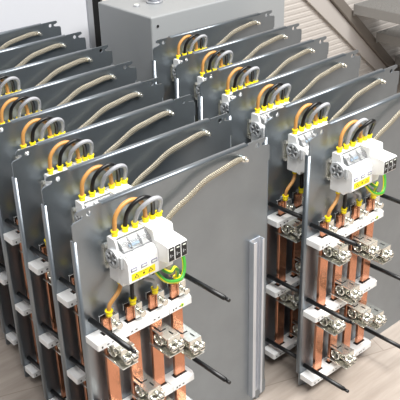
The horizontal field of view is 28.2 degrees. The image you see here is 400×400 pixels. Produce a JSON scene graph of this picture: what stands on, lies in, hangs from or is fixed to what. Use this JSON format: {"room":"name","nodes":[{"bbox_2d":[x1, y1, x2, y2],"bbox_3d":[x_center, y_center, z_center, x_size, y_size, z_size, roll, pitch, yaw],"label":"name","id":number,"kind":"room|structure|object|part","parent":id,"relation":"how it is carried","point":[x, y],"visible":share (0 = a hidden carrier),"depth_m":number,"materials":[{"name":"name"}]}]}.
{"room":"electrical workshop","nodes":[
{"label":"electrical workshop","id":0,"kind":"room"},
{"bbox_2d":[0,73,399,399],"bbox_3d":[0.339,0.382,1.668,5.600,0.050,3.500,-23,35,-35],"label":"floor","id":1,"kind":"structure","parent":0,"point":[375,374],"depth_m":1.65,"materials":[{"name":"laminate"}]},
{"bbox_2d":[0,20,61,49],"bbox_3d":[-0.471,-0.126,2.013,0.400,0.577,0.108,-23,35,-35],"label":"panel","id":2,"kind":"object","parent":1,"relation":"on","point":[36,32],"visible":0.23,"depth_m":1.98,"materials":[{"name":"grey metal"}]},
{"bbox_2d":[0,32,85,70],"bbox_3d":[-0.394,-0.078,1.919,0.400,0.577,0.108,-23,35,-35],"label":"panel","id":3,"kind":"object","parent":1,"relation":"on","point":[40,50],"visible":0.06,"depth_m":1.86,"materials":[{"name":"grey metal"}]},
{"bbox_2d":[0,45,112,95],"bbox_3d":[-0.318,-0.027,1.818,0.400,0.577,0.108,-23,35,-35],"label":"panel","id":4,"kind":"object","parent":1,"relation":"on","point":[19,78],"visible":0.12,"depth_m":1.74,"materials":[{"name":"grey metal"}]},
{"bbox_2d":[0,61,136,344],"bbox_3d":[-0.253,0.029,1.709,0.400,0.577,0.108,-24,35,-35],"label":"panel","id":5,"kind":"object","parent":1,"relation":"on","point":[35,99],"visible":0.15,"depth_m":1.65,"materials":[{"name":"grey metal"}]},
{"bbox_3d":[-0.384,0.290,1.704,0.008,0.012,0.098,-24,35,-35],"label":"spacer rod","id":6,"kind":"part","parent":5,"relation":"part of","materials":[{"name":"black plastic"}]},
{"bbox_2d":[0,77,163,377],"bbox_3d":[-0.190,0.080,1.612,0.400,0.577,0.108,-23,35,-35],"label":"panel","id":7,"kind":"object","parent":1,"relation":"on","point":[22,132],"visible":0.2,"depth_m":1.52,"materials":[{"name":"grey metal"}]},
{"bbox_3d":[-0.329,0.053,1.455,0.008,0.012,0.098,-23,35,-35],"label":"spacer rod","id":8,"kind":"part","parent":7,"relation":"part of","materials":[{"name":"black plastic"}]},
{"bbox_3d":[-0.325,0.199,1.532,0.008,0.012,0.098,-23,35,-35],"label":"spacer rod","id":9,"kind":"part","parent":7,"relation":"part of","materials":[{"name":"black plastic"}]},
{"bbox_3d":[-0.322,0.340,1.607,0.008,0.012,0.098,-23,35,-35],"label":"spacer rod","id":10,"kind":"part","parent":7,"relation":"part of","materials":[{"name":"black plastic"}]},
{"bbox_2d":[11,94,195,399],"bbox_3d":[-0.124,0.126,1.521,0.400,0.577,0.108,-23,35,-35],"label":"panel","id":11,"kind":"object","parent":1,"relation":"on","point":[53,155],"visible":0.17,"depth_m":1.42,"materials":[{"name":"grey metal"}]},
{"bbox_3d":[-0.264,0.100,1.363,0.008,0.012,0.098,-23,35,-35],"label":"spacer rod","id":12,"kind":"part","parent":11,"relation":"part of","materials":[{"name":"black plastic"}]},
{"bbox_3d":[-0.232,-0.031,1.396,0.103,0.041,0.008,-23,35,-35],"label":"device rail","id":13,"kind":"part","parent":11,"relation":"part of","materials":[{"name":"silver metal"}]},
{"bbox_3d":[-0.260,0.245,1.441,0.008,0.012,0.098,-23,35,-35],"label":"spacer rod","id":14,"kind":"part","parent":11,"relation":"part of","materials":[{"name":"black plastic"}]},
{"bbox_3d":[-0.256,0.387,1.516,0.008,0.012,0.098,-23,35,-35],"label":"spacer rod","id":15,"kind":"part","parent":11,"relation":"part of","materials":[{"name":"black plastic"}]},
{"bbox_2d":[43,164,72,186],"bbox_3d":[-0.230,-0.012,1.363,0.064,0.075,0.051,-23,35,-35],"label":"switch","id":16,"kind":"object","parent":11,"relation":"attached to","point":[55,168],"depth_m":1.35,"materials":[{"name":"white plastic"}]},
{"bbox_2d":[41,113,231,399],"bbox_3d":[-0.057,0.172,1.432,0.400,0.577,0.108,-23,35,-35],"label":"panel","id":17,"kind":"object","parent":1,"relation":"on","point":[80,186],"visible":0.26,"depth_m":1.32,"materials":[{"name":"metal"}]},
{"bbox_3d":[-0.197,0.145,1.275,0.008,0.012,0.098,-23,35,-35],"label":"spacer rod","id":18,"kind":"part","parent":17,"relation":"part of","materials":[{"name":"black plastic"}]},
{"bbox_3d":[-0.165,0.014,1.307,0.103,0.041,0.008,-23,35,-35],"label":"device rail","id":19,"kind":"part","parent":17,"relation":"part of","materials":[{"name":"silver metal"}]},
{"bbox_3d":[-0.193,0.291,1.353,0.008,0.012,0.098,-23,35,-35],"label":"spacer rod","id":20,"kind":"part","parent":17,"relation":"part of","materials":[{"name":"black plastic"}]},
{"bbox_2d":[74,190,110,221],"bbox_3d":[-0.163,0.033,1.275,0.064,0.075,0.051,-23,35,-35],"label":"switch","id":21,"kind":"object","parent":17,"relation":"attached to","point":[88,198],"depth_m":1.26,"materials":[{"name":"white plastic"}]},
{"bbox_2d":[70,137,269,399],"bbox_3d":[0.009,0.226,1.327,0.400,0.577,0.123,-24,35,-35],"label":"panel","id":22,"kind":"object","parent":1,"relation":"on","point":[169,269],"visible":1,"depth_m":1.29,"materials":[{"name":"metal"}]},
{"bbox_3d":[-0.103,0.066,1.207,0.103,0.041,0.008,-24,35,-35],"label":"device rail","id":23,"kind":"part","parent":22,"relation":"part of","materials":[{"name":"silver metal"}]},
{"bbox_3d":[-0.130,0.199,1.169,0.008,0.012,0.113,-24,35,-35],"label":"spacer rod","id":24,"kind":"part","parent":22,"relation":"part of","materials":[{"name":"black plastic"}]},
{"bbox_2d":[105,224,158,286],"bbox_3d":[-0.101,0.085,1.175,0.064,0.075,0.051,-23,35,-35],"label":"switch","id":25,"kind":"object","parent":22,"relation":"attached to","point":[131,250],"depth_m":1.16,"materials":[{"name":"white plastic"}]},
{"bbox_3d":[0.008,0.139,1.276,0.008,0.012,0.113,-24,35,-35],"label":"spacer rod","id":26,"kind":"part","parent":22,"relation":"part of","materials":[{"name":"black plastic"}]},
{"bbox_3d":[0.012,0.285,1.353,0.008,0.012,0.113,-24,35,-35],"label":"spacer rod","id":27,"kind":"part","parent":22,"relation":"part of","materials":[{"name":"black plastic"}]},
{"bbox_3d":[0.105,0.226,1.490,0.026,0.354,0.012,-24,35,-35],"label":"mounting rail","id":28,"kind":"part","parent":22,"relation":"part of","materials":[{"name":"silver metal"}]},
{"bbox_2d":[98,0,283,85],"bbox_3d":[-0.009,-0.298,2.236,0.465,0.626,0.224,-23,35,-35],"label":"enclosure","id":29,"kind":"object","parent":1,"relation":"on","point":[130,29],"visible":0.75,"depth_m":2.00,"materials":[{"name":"grey metal"}]},
{"bbox_2d":[151,10,274,100],"bbox_3d":[0.078,-0.163,2.055,0.400,0.577,0.108,-23,35,-35],"label":"panel","id":30,"kind":"object","parent":1,"relation":"on","point":[166,56],"visible":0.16,"depth_m":1.92,"materials":[{"name":"grey metal"}]},
{"bbox_3d":[-0.030,-0.321,1.931,0.103,0.041,0.008,-23,35,-35],"label":"device rail","id":31,"kind":"part","parent":30,"relation":"part of","materials":[{"name":"silver metal"}]},
{"bbox_2d":[172,57,187,77],"bbox_3d":[-0.028,-0.302,1.899,0.064,0.075,0.051,-23,35,-35],"label":"switch","id":32,"kind":"object","parent":30,"relation":"attached to","point":[175,60],"depth_m":1.89,"materials":[{"name":"white plastic"}]},
{"bbox_2d":[174,23,301,121],"bbox_3d":[0.135,-0.104,1.941,0.400,0.577,0.108,-23,35,-35],"label":"panel","id":33,"kind":"object","parent":1,"relation":"on","point":[189,73],"visible":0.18,"depth_m":1.80,"materials":[{"name":"grey metal"}]},
{"bbox_3d":[0.027,-0.262,1.817,0.103,0.041,0.008,-23,35,-35],"label":"device rail","id":34,"kind":"part","parent":33,"relation":"part of","materials":[{"name":"silver metal"}]},
{"bbox_2d":[196,74,211,100],"bbox_3d":[0.028,-0.243,1.785,0.064,0.075,0.051,-23,35,-35],"label":"switch","id":35,"kind":"object","parent":33,"relation":"attached to","point":[199,77],"depth_m":1.77,"materials":[{"name":"white plastic"}]},
{"bbox_2d":[198,36,328,122],"bbox_3d":[0.186,-0.051,1.839,0.400,0.577,0.108,-23,35,-35],"label":"panel","id":36,"kind":"object","parent":1,"relation":"on","point":[216,92],"visible":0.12,"depth_m":1.70,"materials":[{"name":"grey metal"}]},
{"bbox_3d":[0.079,-0.208,1.714,0.103,0.041,0.008,-23,35,-35],"label":"device rail","id":37,"kind":"part","parent":36,"relation":"part of","materials":[{"name":"silver metal"}]},
{"bbox_2d":[220,89,241,120],"bbox_3d":[0.081,-0.189,1.682,0.064,0.075,0.051,-23,35,-35],"label":"switch","id":38,"kind":"object","parent":36,"relation":"attached to","point":[226,95],"depth_m":1.67,"materials":[{"name":"white plastic"}]},
{"bbox_2d":[226,50,360,146],"bbox_3d":[0.242,-0.001,1.743,0.400,0.577,0.108,-24,35,-35],"label":"panel","id":39,"kind":"object","parent":1,"relation":"on","point":[249,112],"visible":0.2,"depth_m":1.60,"materials":[{"name":"grey metal"}]},
{"bbox_3d":[0.134,-0.159,1.617,0.103,0.041,0.008,-24,35,-35],"label":"device rail","id":40,"kind":"part","parent":39,"relation":"part of","materials":[{"name":"silver metal"}]},
{"bbox_2d":[249,107,277,146],"bbox_3d":[0.136,-0.139,1.585,0.064,0.075,0.051,-23,35,-35],"label":"switch","id":41,"kind":"object","parent":39,"relation":"attached to","point":[258,116],"depth_m":1.57,"materials":[{"name":"white plastic"}]},
{"bbox_2d":[262,65,399,358],"bbox_3d":[0.304,0.048,1.647,0.400,0.577,0.108,-24,35,-35],"label":"panel","id":42,"kind":"object","parent":1,"relation":"on","point":[288,135],"visible":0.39,"depth_m":1.55,"materials":[{"name":"grey metal"}]},
{"bbox_3d":[0.173,0.309,1.642,0.008,0.012,0.098,-24,35,-35],"label":"spacer rod","id":43,"kind":"part","parent":42,"relation":"part of","materials":[{"name":"black plastic"}]},
{"bbox_3d":[0.169,0.168,1.567,0.008,0.012,0.098,-24,35,-35],"label":"spacer rod","id":44,"kind":"part","parent":42,"relation":"part of","materials":[{"name":"black plastic"}]},
{"bbox_3d":[0.166,0.022,1.489,0.008,0.012,0.098,-24,35,-35],"label":"spacer rod","id":45,"kind":"part","parent":42,"relation":"part of","materials":[{"name":"black plastic"}]},
{"bbox_3d":[0.197,-0.109,1.522,0.103,0.041,0.008,-24,35,-35],"label":"device rail","id":46,"kind":"part","parent":42,"relation":"part of","materials":[{"name":"silver metal"}]},
{"bbox_2d":[286,127,316,174],"bbox_3d":[0.199,-0.090,1.489,0.064,0.075,0.051,-23,35,-35],"label":"switch","id":47,"kind":"object","parent":42,"relation":"attached to","point":[297,138],"depth_m":1.48,"materials":[{"name":"white plastic"}]},
{"bbox_2d":[296,92,399,392],"bbox_3d":[0.379,0.089,1.566,0.400,0.577,0.123,-23,35,-35],"label":"panel","id":48,"kind":"object","parent":1,"relation":"on","point":[349,287],"visible":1,"depth_m":1.52,"materials":[{"name":"metal"}]},
{"bbox_3d":[0.247,0.350,1.561,0.008,0.012,0.113,-23,35,-35],"label":"spacer rod","id":49,"kind":"part","parent":48,"relation":"part of","materials":[{"name":"black plastic"}]},
{"bbox_3d":[0.266,-0.071,1.446,0.103,0.041,0.008,-23,35,-35],"label":"device rail","id":50,"kind":"part","parent":48,"relation":"part of","materials":[{"name":"silver metal"}]},
{"bbox_3d":[0.243,0.208,1.486,0.008,0.012,0.113,-23,35,-35],"label":"spacer rod","id":51,"kind":"part","parent":48,"relation":"part of","materials":[{"name":"black plastic"}]},
{"bbox_3d":[0.239,0.063,1.409,0.008,0.012,0.113,-23,35,-35],"label":"spacer rod","id":52,"kind":"part","parent":48,"relation":"part of","materials":[{"name":"black plastic"}]},
{"bbox_2d":[330,144,372,194],"bbox_3d":[0.268,-0.052,1.414,0.064,0.075,0.051,-23,35,-35],"label":"switch","id":53,"kind":"object","parent":48,"relation":"attached to","point":[351,165],"depth_m":1.40,"materials":[{"name":"white plastic"}]},
{"bbox_3d":[0.385,0.290,1.667,0.008,0.012,0.113,-23,35,-35],"label":"spacer rod","id":54,"kind":"part","parent":48,"relation":"part of","materials":[{"name":"black plastic"}]},
{"bbox_3d":[0.381,0.148,1.592,0.008,0.012,0.113,-23,35,-35],"label":"spacer rod","id":55,"kind":"part","parent":48,"relation":"part of","materials":[{"name":"black plastic"}]},
{"bbox_3d":[0.377,0.003,1.514,0.008,0.012,0.113,-23,35,-35],"label":"spacer rod","id":56,"kind":"part","parent":48,"relation":"part of","materials":[{"name":"black plastic"}]},
{"bbox_2d":[306,0,399,72],"bbox_3d":[0.590,-0.694,2.647,1.193,0.915,0.460,-23,35,-35],"label":"steps","id":57,"kind":"structure","parent":1,"relation":"on","point":[345,20],"depth_m":2.95,"materials":[{"name":"grey"}]},
{"bbox_3d":[0.759,-0.656,2.828,0.178,0.043,0.403,-23,35,-35],"label":"tread frame","id":58,"kind":"part","parent":57,"relation":"part of","materials":[{"name":"grey"}]},
{"bbox_3d":[0.875,-0.586,2.978,0.178,0.043,0.403,-23,35,-35],"label":"tread frame","id":59,"kind":"part","parent":57,"relation":"part of","materials":[{"name":"grey"}]},
{"bbox_3d":[0.982,-0.520,3.116,0.178,0.043,0.403,-23,35,-35],"label":"tread frame","id":60,"kind":"part","parent":57,"relation":"part of","materials":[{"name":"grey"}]},
{"bbox_2d":[0,0,399,75],"bbox_3d":[-0.419,-1.168,1.784,5.600,2.613,0.095,-23,35,-35],"label":"wall","id":61,"kind":"structure","parent":0,"point":[70,15],"depth_m":2.19,"materials":[{"name":"white paint"}]},
{"bbox_2d":[86,0,95,47],"bbox_3d":[-0.344,-1.190,1.835,0.018,2.600,0.090,-23,35,-35],"label":"trim","id":62,"kind":"structure","parent":61,"relation":"attached to","point":[89,6],"depth_m":2.17,"materials":[{"name":"silver metal"}]},
{"bbox_2d":[92,0,101,51],"bbox_3d":[-0.341,-1.216,1.884,0.058,2.600,0.070,-23,35,-35],"label":"trim","id":63,"kind":"structure","parent":61,"relation":"attached to","point":[94,2],"depth_m":2.24,"materials":[{"name":"black metal"}]}
]}

